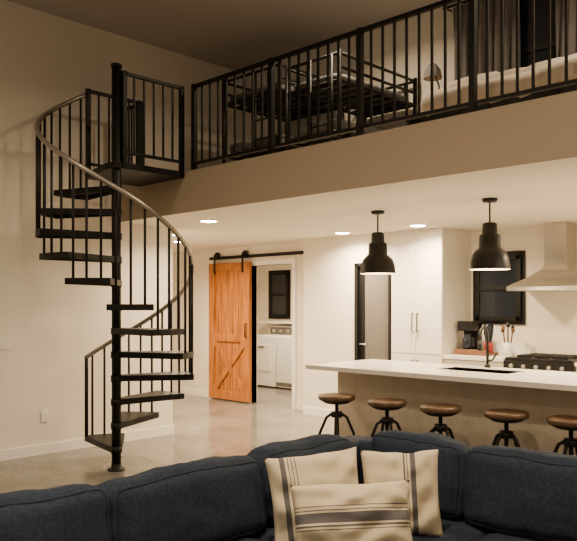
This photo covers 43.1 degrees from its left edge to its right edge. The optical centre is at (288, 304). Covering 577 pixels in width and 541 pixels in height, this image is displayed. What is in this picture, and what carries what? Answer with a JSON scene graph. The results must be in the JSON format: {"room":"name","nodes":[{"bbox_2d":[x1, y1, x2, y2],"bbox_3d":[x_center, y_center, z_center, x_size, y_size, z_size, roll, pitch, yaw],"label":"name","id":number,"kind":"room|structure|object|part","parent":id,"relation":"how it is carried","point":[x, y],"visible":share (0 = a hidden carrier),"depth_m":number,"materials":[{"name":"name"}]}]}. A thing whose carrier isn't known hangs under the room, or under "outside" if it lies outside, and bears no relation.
{"room":"living room","nodes":[
{"label":"living room","id":0,"kind":"room"},
{"bbox_2d":[0,0,240,449],"bbox_3d":[-4.038,-0.725,5.827,0.120,4.450,9.700,0,0,44],"label":"wall","id":1,"kind":"structure","parent":0,"point":[47,60],"depth_m":7.55,"materials":[{"name":"paint"}]},
{"bbox_2d":[0,337,10,349],"bbox_3d":[-2.756,0.370,7.048,0.010,0.120,0.150,0,0,44],"label":"light switch","id":2,"kind":"object","parent":1,"relation":"attached to","point":[5,342],"visible":1,"depth_m":7.06,"materials":[{"name":"white plastic"}]},
{"bbox_2d":[41,410,48,422],"bbox_3d":[-2.455,1.120,7.356,0.010,0.120,0.080,0,0,44],"label":"wall outlet","id":3,"kind":"object","parent":1,"relation":"attached to","point":[44,413],"visible":1,"depth_m":7.36,"materials":[{"name":"white plastic"}]},
{"bbox_2d":[0,425,173,460],"bbox_3d":[-4.398,1.450,5.448,0.135,0.100,8.655,0,0,44],"label":"baseboard","id":4,"kind":"structure","parent":1,"relation":"attached to","point":[34,450],"depth_m":7.51,"materials":[{"name":"white"}]},
{"bbox_2d":[0,386,333,493],"bbox_3d":[-0.665,1.550,5.260,13.500,0.100,13.600,0,0,44],"label":"floor","id":5,"kind":"structure","parent":0,"point":[204,427],"depth_m":7.96,"materials":[{"name":"concrete"}]},
{"bbox_2d":[34,63,194,471],"bbox_3d":[-1.558,-0.347,6.651,1.420,3.695,1.441,0,0,44],"label":"spiral staircase","id":6,"kind":"structure","parent":5,"relation":"on","point":[117,172],"depth_m":6.61,"materials":[{"name":"black metal"}]},
{"bbox_3d":[-1.566,-0.773,6.642,1.412,2.621,1.411,0,0,44],"label":"handrail","id":7,"kind":"part","parent":6,"relation":"part of","materials":[{"name":"beige"}]},
{"bbox_2d":[257,326,291,387],"bbox_3d":[-0.255,0.950,13.599,0.680,1.100,0.730,0,0,44],"label":"dryer","id":8,"kind":"object","parent":5,"relation":"on","point":[266,343],"visible":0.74,"depth_m":13.29,"materials":[{"name":"white metal"}]},
{"bbox_2d":[276,336,291,389],"bbox_3d":[0.268,0.950,13.104,0.680,1.100,0.708,0,0,44],"label":"washing machine","id":9,"kind":"object","parent":5,"relation":"on","point":[284,343],"visible":0.16,"depth_m":12.95,"materials":[{"name":"white metal"}]},
{"bbox_2d":[0,430,576,540],"bbox_3d":[0.364,1.076,1.825,3.553,0.849,3.757,0,0,44],"label":"sectional sofa","id":10,"kind":"object","parent":5,"relation":"on","point":[486,492],"visible":0.66,"depth_m":3.19,"materials":[{"name":"blue fabric"}]},
{"bbox_3d":[0.364,1.128,1.825,3.551,0.743,3.742,0,0,44],"label":"frame","id":11,"kind":"part","parent":10,"relation":"part of","materials":[{"name":"blue fabric"}]},
{"bbox_2d":[264,447,358,540],"bbox_3d":[0.124,0.851,3.214,0.445,0.425,0.225,0,0,-12],"label":"throw pillow","id":12,"kind":"object","parent":10,"relation":"on","point":[337,467],"visible":0.46,"depth_m":3.18,"materials":[{"name":"beige fabric"}]},
{"bbox_2d":[290,480,412,540],"bbox_3d":[0.256,0.860,2.933,0.503,0.293,0.203,0,0,1],"label":"throw pillow","id":13,"kind":"object","parent":10,"relation":"on","point":[375,511],"visible":1,"depth_m":2.88,"materials":[{"name":"beige fabric"}]},
{"bbox_2d":[360,450,443,536],"bbox_3d":[0.518,0.866,3.362,0.368,0.394,0.208,0,0,2],"label":"throw pillow","id":14,"kind":"object","parent":10,"relation":"on","point":[420,467],"visible":0.59,"depth_m":3.31,"materials":[{"name":"beige fabric"}]},
{"bbox_2d":[318,393,354,435],"bbox_3d":[0.430,1.151,6.511,0.394,0.702,0.394,0,0,44],"label":"bar stool","id":15,"kind":"object","parent":5,"relation":"on","point":[336,399],"visible":0.58,"depth_m":6.46,"materials":[{"name":"brown wood"}]},
{"bbox_3d":[0.430,0.823,6.511,0.330,0.045,0.330,0,0,44],"label":"seat","id":16,"kind":"part","parent":15,"relation":"part of","materials":[{"name":"brown wood"}]},
{"bbox_2d":[367,398,406,436],"bbox_3d":[0.830,1.151,6.148,0.394,0.702,0.394,0,0,33],"label":"bar stool","id":17,"kind":"object","parent":5,"relation":"on","point":[386,404],"visible":0.47,"depth_m":6.10,"materials":[{"name":"brown wood"}]},
{"bbox_3d":[0.830,0.823,6.148,0.330,0.045,0.330,0,0,33],"label":"seat","id":18,"kind":"part","parent":17,"relation":"part of","materials":[{"name":"brown wood"}]},
{"bbox_2d":[392,228,470,363],"bbox_3d":[1.733,0.301,8.935,0.720,2.397,0.685,0,0,44],"label":"pantry cabinet","id":19,"kind":"object","parent":5,"relation":"on","point":[431,283],"visible":0.72,"depth_m":8.69,"materials":[{"name":"beige paint"}]},
{"bbox_2d":[419,403,461,438],"bbox_3d":[1.209,1.151,5.806,0.394,0.702,0.394,0,0,21],"label":"bar stool","id":20,"kind":"object","parent":5,"relation":"on","point":[440,410],"visible":0.49,"depth_m":5.75,"materials":[{"name":"brown wood"}]},
{"bbox_3d":[1.209,0.823,5.806,0.330,0.045,0.330,0,0,21],"label":"seat","id":21,"kind":"part","parent":20,"relation":"part of","materials":[{"name":"brown wood"}]},
{"bbox_2d":[306,327,576,454],"bbox_3d":[1.753,0.849,6.128,3.450,1.303,1.020,0,0,44],"label":"kitchen island","id":22,"kind":"object","parent":5,"relation":"on","point":[543,394],"visible":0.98,"depth_m":6.16,"materials":[{"name":"stone"}]},
{"bbox_2d":[306,359,576,391],"bbox_3d":[1.753,0.590,6.128,3.450,0.040,1.020,0,0,44],"label":"island countertop","id":23,"kind":"structure","parent":22,"relation":"on","point":[542,379],"depth_m":6.16,"materials":[{"name":"stone"}]},
{"bbox_2d":[442,367,520,373],"bbox_3d":[1.676,0.657,6.399,0.720,0.165,0.360,0,0,44],"label":"sink basin","id":24,"kind":"object","parent":23,"relation":"in","point":[468,369],"depth_m":6.54,"materials":[{"name":"black metal"}]},
{"bbox_2d":[478,327,496,367],"bbox_3d":[1.793,0.384,6.586,0.126,0.373,0.188,0,0,44],"label":"faucet","id":25,"kind":"object","parent":23,"relation":"on","point":[487,365],"depth_m":6.63,"materials":[{"name":"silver metal"}]},
{"bbox_2d":[442,345,530,367],"bbox_3d":[2.283,0.990,8.425,0.770,1.020,0.649,0,0,44],"label":"base cabinet","id":26,"kind":"object","parent":5,"relation":"on","point":[473,360],"visible":0.22,"depth_m":8.34,"materials":[{"name":"beige paint"}]},
{"bbox_2d":[454,349,497,355],"bbox_3d":[2.194,0.547,8.534,0.420,0.064,0.280,0,0,44],"label":"serving tray","id":27,"kind":"object","parent":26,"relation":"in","point":[456,351],"visible":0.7,"depth_m":8.44,"materials":[{"name":"brown wood"}]},
{"bbox_2d":[457,321,481,349],"bbox_3d":[2.143,0.369,8.598,0.217,0.360,0.220,0,0,44],"label":"coffee maker","id":28,"kind":"object","parent":27,"relation":"on","point":[471,329],"visible":0.95,"depth_m":8.54,"materials":[{"name":"black plastic"}]},
{"bbox_2d":[484,323,493,352],"bbox_3d":[2.315,0.379,8.444,0.110,0.340,0.110,0,0,44],"label":"coffee grinder","id":29,"kind":"object","parent":27,"relation":"on","point":[490,327],"visible":0.66,"depth_m":8.40,"materials":[{"name":"red plastic"}]},
{"bbox_2d":[501,322,514,355],"bbox_3d":[2.501,0.389,8.318,0.164,0.380,0.148,0,0,44],"label":"utensil crock","id":30,"kind":"object","parent":26,"relation":"on","point":[507,346],"visible":1,"depth_m":8.28,"materials":[{"name":"white ceramic"}]},
{"bbox_2d":[484,409,528,446],"bbox_3d":[1.641,1.151,5.497,0.394,0.702,0.394,0,0,10],"label":"bar stool","id":31,"kind":"object","parent":5,"relation":"on","point":[506,416],"visible":0.52,"depth_m":5.44,"materials":[{"name":"brown wood"}]},
{"bbox_3d":[1.641,0.823,5.497,0.330,0.045,0.330,0,0,10],"label":"seat","id":32,"kind":"part","parent":31,"relation":"part of","materials":[{"name":"brown wood"}]},
{"bbox_2d":[503,353,576,371],"bbox_3d":[2.810,0.994,7.856,0.760,0.912,0.670,0,0,44],"label":"range","id":33,"kind":"object","parent":5,"relation":"on","point":[534,361],"visible":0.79,"depth_m":7.67,"materials":[{"name":"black metal"}]},
{"bbox_2d":[546,415,576,454],"bbox_3d":[2.002,1.151,5.173,0.394,0.702,0.394,0,0,-2],"label":"bar stool","id":34,"kind":"object","parent":5,"relation":"on","point":[562,422],"visible":0.51,"depth_m":5.13,"materials":[{"name":"brown wood"}]},
{"bbox_3d":[2.002,0.823,5.173,0.330,0.045,0.330,0,0,-2],"label":"seat","id":35,"kind":"part","parent":34,"relation":"part of","materials":[{"name":"brown wood"}]},
{"bbox_2d":[6,0,440,69],"bbox_3d":[-0.554,-3.000,2.511,9.740,0.100,9.820,0,0,44],"label":"ceiling","id":36,"kind":"structure","parent":0,"point":[230,34],"depth_m":7.57,"materials":[{"name":"grey paint"}]},
{"bbox_2d":[173,242,303,402],"bbox_3d":[-0.977,0.300,11.656,3.920,2.400,0.120,0,0,44],"label":"wall","id":37,"kind":"structure","parent":0,"point":[201,257],"depth_m":11.94,"materials":[{"name":"paint"}]},
{"bbox_2d":[173,386,303,409],"bbox_3d":[-1.024,1.450,11.608,3.920,0.100,0.015,0,0,44],"label":"baseboard","id":38,"kind":"structure","parent":37,"relation":"attached to","point":[299,406],"depth_m":12.07,"materials":[{"name":"white"}]},
{"bbox_2d":[209,250,303,273],"bbox_3d":[-0.530,-0.670,11.054,2.100,0.340,0.116,0,0,44],"label":"track","id":39,"kind":"object","parent":37,"relation":"attached to","point":[244,254],"visible":0.97,"depth_m":11.14,"materials":[{"name":"black metal"}]},
{"bbox_2d":[209,261,250,402],"bbox_3d":[-0.927,0.410,11.392,0.960,2.140,0.032,0,0,44],"label":"frame","id":40,"kind":"object","parent":39,"relation":"hanging from","point":[244,395],"visible":1,"depth_m":11.33,"materials":[{"name":"brown wood"}]},
{"bbox_2d":[215,261,251,401],"bbox_3d":[-0.908,0.410,11.412,0.952,2.140,0.023,0,0,44],"label":"planks","id":41,"kind":"object","parent":40,"relation":"attached to","point":[229,285],"visible":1,"depth_m":11.39,"materials":[{"name":"brown wood"}]},
{"bbox_2d":[247,258,295,408],"bbox_3d":[-0.217,0.415,10.909,1.030,2.170,0.148,0,0,44],"label":"trim","id":42,"kind":"structure","parent":37,"relation":"attached to","point":[255,264],"depth_m":10.66,"materials":[{"name":"white wood"}]},
{"bbox_2d":[257,264,291,334],"bbox_3d":[-0.097,0.300,12.558,4.160,2.400,2.400,0,0,44],"label":"wall","id":43,"kind":"structure","parent":0,"point":[262,271],"depth_m":14.44,"materials":[{"name":"paint"}]},
{"bbox_2d":[257,321,291,323],"bbox_3d":[0.167,0.328,13.558,1.900,0.035,0.340,0,0,44],"label":"wall shelf","id":44,"kind":"object","parent":43,"relation":"attached to","point":[282,322],"visible":0.29,"depth_m":13.72,"materials":[{"name":"beige paint"}]},
{"bbox_2d":[268,270,290,318],"bbox_3d":[-0.187,-0.200,14.119,0.590,0.940,0.048,0,0,44],"label":"window","id":45,"kind":"structure","parent":43,"relation":"in","point":[279,281],"depth_m":14.10,"materials":[{"name":"black glass"}]},
{"bbox_2d":[304,235,354,410],"bbox_3d":[0.664,0.300,9.880,0.910,2.400,0.370,0,0,44],"label":"wall","id":46,"kind":"structure","parent":0,"point":[328,262],"depth_m":9.77,"materials":[{"name":"paint"}]},
{"bbox_2d":[303,407,332,417],"bbox_3d":[0.512,1.450,9.760,0.860,0.100,0.015,0,0,44],"label":"baseboard","id":47,"kind":"structure","parent":46,"relation":"attached to","point":[306,410],"depth_m":9.88,"materials":[{"name":"white"}]},
{"bbox_2d":[354,263,390,360],"bbox_3d":[1.096,0.481,9.263,0.566,2.038,0.150,0,0,44],"label":"door","id":48,"kind":"structure","parent":46,"relation":"in","point":[372,292],"depth_m":9.28,"materials":[{"name":"black metal"},{"name":"glass"}]},
{"bbox_2d":[355,232,390,262],"bbox_3d":[1.107,-0.720,9.274,0.570,0.360,0.120,0,0,44],"label":"header","id":49,"kind":"object","parent":46,"relation":"attached to","point":[362,242],"depth_m":9.33,"materials":[{"name":"white paint"}]},
{"bbox_2d":[121,157,576,252],"bbox_3d":[1.420,-0.910,7.326,13.400,0.020,3.670,0,0,44],"label":"ceiling","id":50,"kind":"structure","parent":0,"point":[533,194],"depth_m":7.03,"materials":[{"name":"beige paint"}]},
{"bbox_2d":[198,219,218,222],"bbox_3d":[-0.852,-0.891,7.790,0.220,0.018,0.220,0,0,44],"label":"recessed light","id":51,"kind":"object","parent":50,"relation":"in","point":[205,220],"visible":1,"depth_m":7.74,"materials":[{"name":"white"}]},
{"bbox_2d":[333,232,350,233],"bbox_3d":[0.667,-0.891,9.060,0.220,0.018,0.220,0,0,44],"label":"recessed light","id":52,"kind":"object","parent":50,"relation":"in","point":[333,232],"visible":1,"depth_m":9.02,"materials":[{"name":"white plastic"}]},
{"bbox_2d":[360,210,395,273],"bbox_3d":[0.855,-0.600,6.990,0.340,0.599,0.340,0,0,44],"label":"pendant lamp","id":53,"kind":"object","parent":50,"relation":"hanging from","point":[377,261],"visible":1,"depth_m":6.90,"materials":[{"name":"black metal"}]},
{"bbox_2d":[408,224,426,226],"bbox_3d":[1.455,-0.891,8.221,0.220,0.018,0.220,0,0,44],"label":"recessed light","id":54,"kind":"object","parent":50,"relation":"in","point":[410,225],"visible":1,"depth_m":8.16,"materials":[{"name":"white plastic"}]},
{"bbox_2d":[469,197,510,269],"bbox_3d":[1.700,-0.600,6.166,0.340,0.599,0.340,0,0,44],"label":"pendant lamp","id":55,"kind":"object","parent":50,"relation":"hanging from","point":[489,255],"visible":1,"depth_m":6.08,"materials":[{"name":"black metal"}]},
{"bbox_2d":[121,90,576,221],"bbox_3d":[1.529,-1.100,4.645,9.500,0.400,0.015,0,0,44],"label":"wall","id":56,"kind":"structure","parent":0,"point":[543,129],"depth_m":5.42,"materials":[{"name":"paint"}]},
{"bbox_2d":[241,0,467,158],"bbox_3d":[2.790,-2.125,6.024,9.620,1.650,0.120,0,0,44],"label":"wall","id":57,"kind":"structure","parent":0,"point":[439,12],"depth_m":7.61,"materials":[{"name":"paint"}]},
{"bbox_2d":[443,0,467,11],"bbox_3d":[2.190,-2.860,6.432,1.860,0.050,0.135,0,0,44],"label":"curtain rod","id":58,"kind":"object","parent":57,"relation":"attached to","point":[465,1],"visible":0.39,"depth_m":6.97,"materials":[{"name":"black metal"}]},
{"bbox_2d":[453,0,520,80],"bbox_3d":[1.813,-2.085,6.737,0.686,1.510,0.088,0,0,44],"label":"window curtain","id":59,"kind":"object","parent":58,"relation":"hanging from","point":[494,5],"visible":0.31,"depth_m":6.68,"materials":[{"name":"grey fabric"}]},
{"bbox_2d":[555,0,576,57],"bbox_3d":[2.500,-2.085,6.067,0.568,1.510,0.088,0,0,44],"label":"window curtain","id":60,"kind":"object","parent":58,"relation":"hanging from","point":[559,4],"visible":0.33,"depth_m":6.17,"materials":[{"name":"grey fabric"}]},
{"bbox_2d":[520,0,555,67],"bbox_3d":[2.272,-2.275,6.409,1.100,1.150,0.048,0,0,44],"label":"window","id":61,"kind":"structure","parent":57,"relation":"in","point":[541,6],"depth_m":6.46,"materials":[{"name":"black glass"}]},
{"bbox_2d":[391,232,391,359],"bbox_3d":[1.491,0.300,9.234,0.035,2.400,0.600,0,0,44],"label":"panel","id":62,"kind":"object","parent":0,"point":[391,232],"depth_m":9.03,"materials":[{"name":"white wood"}]},
{"bbox_2d":[470,223,576,354],"bbox_3d":[4.592,0.300,6.710,8.000,2.400,0.120,0,0,44],"label":"wall","id":63,"kind":"structure","parent":0,"point":[550,327],"depth_m":8.33,"materials":[{"name":"paint"}]},
{"bbox_2d":[473,250,525,324],"bbox_3d":[2.482,-0.200,8.650,0.670,0.860,0.048,0,0,44],"label":"window","id":64,"kind":"structure","parent":63,"relation":"in","point":[492,304],"depth_m":8.62,"materials":[{"name":"black glass"}]},
{"bbox_2d":[506,222,576,291],"bbox_3d":[2.895,-0.526,7.928,0.880,0.742,0.500,0,0,44],"label":"range hood","id":65,"kind":"object","parent":63,"relation":"attached to","point":[558,272],"visible":1,"depth_m":7.90,"materials":[{"name":"silver metal"}]},
{"bbox_3d":[2.198,-1.110,5.331,9.500,0.380,1.900,0,0,44],"label":"floor","id":66,"kind":"structure","parent":0,"visible":0},
{"bbox_2d":[222,61,343,163],"bbox_3d":[-0.061,-1.865,7.919,0.894,1.130,1.034,0,0,44],"label":"bunk bed","id":67,"kind":"object","parent":66,"relation":"on","point":[257,91],"visible":0.38,"depth_m":7.72,"materials":[{"name":"black metal"}]},
{"bbox_2d":[121,0,576,184],"bbox_3d":[1.523,-1.695,4.704,9.390,0.890,0.044,0,0,44],"label":"loft railing","id":68,"kind":"object","parent":66,"relation":"on","point":[473,102],"visible":0.9,"depth_m":5.64,"materials":[{"name":"black metal"}]},
{"bbox_2d":[285,48,416,150],"bbox_3d":[0.620,-1.785,7.114,0.694,0.970,1.234,0,0,44],"label":"bunk bed","id":69,"kind":"object","parent":66,"relation":"on","point":[388,94],"visible":0.49,"depth_m":6.89,"materials":[{"name":"black metal"}]},
{"bbox_2d":[405,117,421,125],"bbox_3d":[1.371,-1.515,6.752,0.430,0.430,0.380,0,0,44],"label":"nightstand","id":70,"kind":"object","parent":66,"relation":"on","point":[416,120],"visible":0.08,"depth_m":6.72,"materials":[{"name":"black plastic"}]},
{"bbox_2d":[423,63,441,88],"bbox_3d":[1.320,-1.971,6.676,0.175,0.480,0.170,0,0,44],"label":"desk lamp","id":71,"kind":"object","parent":70,"relation":"on","point":[437,71],"visible":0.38,"depth_m":6.63,"materials":[{"name":"beige fabric"}]},
{"bbox_2d":[421,53,576,121],"bbox_3d":[2.097,-1.585,5.560,2.095,0.569,1.078,0,0,44],"label":"bed","id":72,"kind":"object","parent":66,"relation":"on","point":[557,64],"visible":0.34,"depth_m":5.36,"materials":[{"name":"white fabric"}]}
]}

